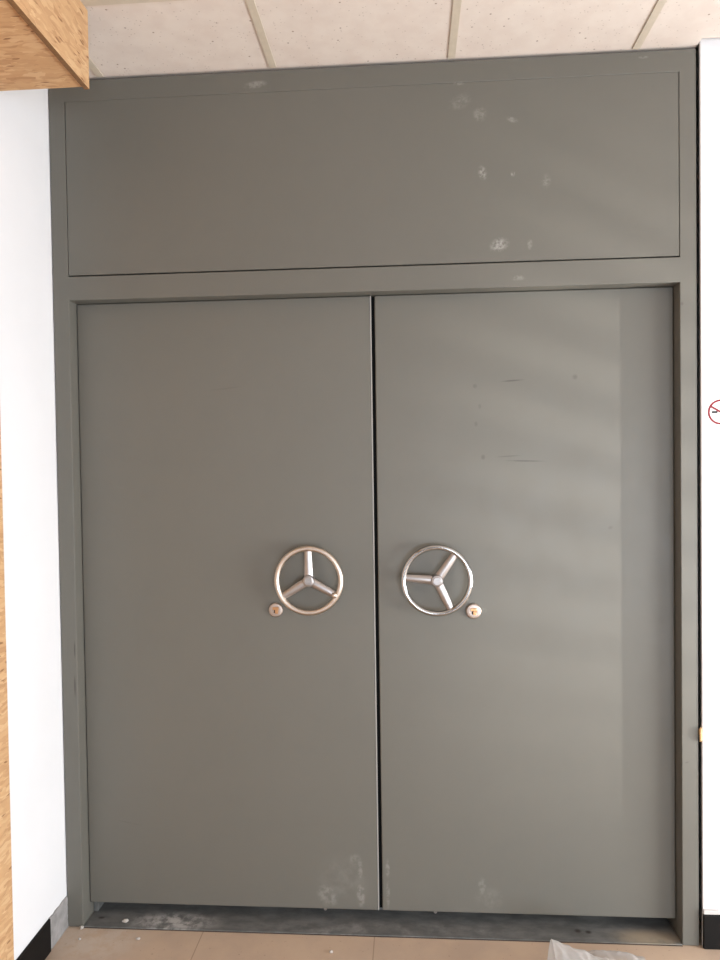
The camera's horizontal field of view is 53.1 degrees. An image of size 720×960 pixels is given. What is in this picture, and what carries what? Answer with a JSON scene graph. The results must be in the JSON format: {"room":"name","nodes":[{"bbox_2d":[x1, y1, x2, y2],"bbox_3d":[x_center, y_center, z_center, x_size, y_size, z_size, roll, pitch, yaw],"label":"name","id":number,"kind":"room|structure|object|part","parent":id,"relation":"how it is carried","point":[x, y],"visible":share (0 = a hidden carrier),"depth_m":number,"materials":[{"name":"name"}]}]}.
{"room":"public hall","nodes":[
{"label":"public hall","id":0,"kind":"room"},
{"bbox_2d":[0,89,67,959],"bbox_3d":[-1.374,0.160,-0.010,0.292,2.976,5.900,-1,1,4],"label":"wall","id":1,"kind":"structure","parent":0,"point":[27,347],"depth_m":2.35,"materials":[{"name":"white paint"}]},
{"bbox_2d":[0,420,13,959],"bbox_3d":[-1.117,0.237,1.545,0.015,2.744,1.234,-1,1,4],"label":"lining","id":2,"kind":"object","parent":1,"relation":"attached to","point":[6,900],"visible":1,"depth_m":2.15,"materials":[{"name":"brown wood"}]},
{"bbox_2d":[16,919,50,959],"bbox_3d":[-1.053,1.536,2.310,0.008,0.112,0.236,-1,1,4],"label":"baseboard","id":3,"kind":"structure","parent":1,"relation":"attached to","point":[39,947],"depth_m":2.36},
{"bbox_2d":[0,0,88,90],"bbox_3d":[-1.054,-1.227,0.609,0.306,0.228,3.044,-1,1,4],"label":"wooden beam","id":4,"kind":"structure","parent":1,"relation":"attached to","point":[44,43],"depth_m":1.97,"materials":[{"name":"brown wood"}]},
{"bbox_2d":[45,918,719,959],"bbox_3d":[0.989,1.681,-0.236,5.000,0.120,6.100,-1,1,4],"label":"floor","id":5,"kind":"structure","parent":0,"point":[94,944],"depth_m":2.42,"materials":[{"name":"beige tile"}]},
{"bbox_2d":[547,939,645,959],"bbox_3d":[0.752,1.499,2.170,0.356,0.141,0.406,-1,1,4],"label":"plastic bag","id":6,"kind":"object","parent":5,"relation":"on","point":[557,950],"visible":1,"depth_m":2.26,"materials":[{"name":"grey"}]},
{"bbox_2d":[80,0,719,79],"bbox_3d":[0.946,-1.394,-0.304,5.000,0.088,6.100,-1,1,4],"label":"ceiling","id":7,"kind":"structure","parent":0,"point":[127,38],"depth_m":2.25,"materials":[{"name":"tile"}]},
{"bbox_2d":[696,37,719,945],"bbox_3d":[1.178,0.040,2.568,4.563,3.030,0.406,-1,1,4],"label":"wall","id":8,"kind":"structure","parent":0,"point":[708,54],"depth_m":2.37,"materials":[{"name":"white paint"}]},
{"bbox_2d":[49,49,698,946],"bbox_3d":[0.036,0.089,2.565,2.177,2.964,0.240,-1,1,4],"label":"door frame","id":9,"kind":"structure","parent":8,"relation":"attached to","point":[571,172],"depth_m":2.43,"materials":[{"name":"grey metal"}]},
{"bbox_2d":[77,296,378,910],"bbox_3d":[-0.469,0.454,2.560,1.047,2.169,0.144,-1,1,4],"label":"door","id":10,"kind":"structure","parent":9,"relation":"in","point":[226,446],"depth_m":2.54,"materials":[{"name":"grey metal"}]},
{"bbox_3d":[0.016,-1.022,2.455,2.063,0.595,0.060,-1,1,4],"label":"panel","id":11,"kind":"part","parent":9,"relation":"part of","materials":[{"name":"grey metal"}]},
{"bbox_2d":[371,287,675,917],"bbox_3d":[0.561,0.441,2.490,1.017,2.169,0.144,-1,1,4],"label":"door","id":12,"kind":"structure","parent":9,"relation":"in","point":[523,441],"depth_m":2.48,"materials":[{"name":"grey metal"}]},
{"bbox_2d":[699,727,702,741],"bbox_3d":[1.130,0.844,2.388,0.010,0.052,0.015,-1,1,4],"label":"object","id":13,"kind":"object","parent":8,"relation":"attached to","point":[700,729],"visible":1,"depth_m":2.38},
{"bbox_2d":[703,909,719,949],"bbox_3d":[2.300,1.479,2.316,2.326,0.130,0.012,-1,1,4],"label":"baseboard","id":14,"kind":"structure","parent":8,"relation":"attached to","point":[711,917],"depth_m":2.39,"materials":[{"name":"grey"}]},
{"bbox_2d":[704,397,719,426],"bbox_3d":[1.181,-0.223,2.357,0.108,0.098,0.002,-1,1,4],"label":"no smoking sign","id":15,"kind":"object","parent":8,"relation":"attached to","point":[711,404],"visible":1,"depth_m":2.36,"materials":[{"name":"white plastic"}]}
]}

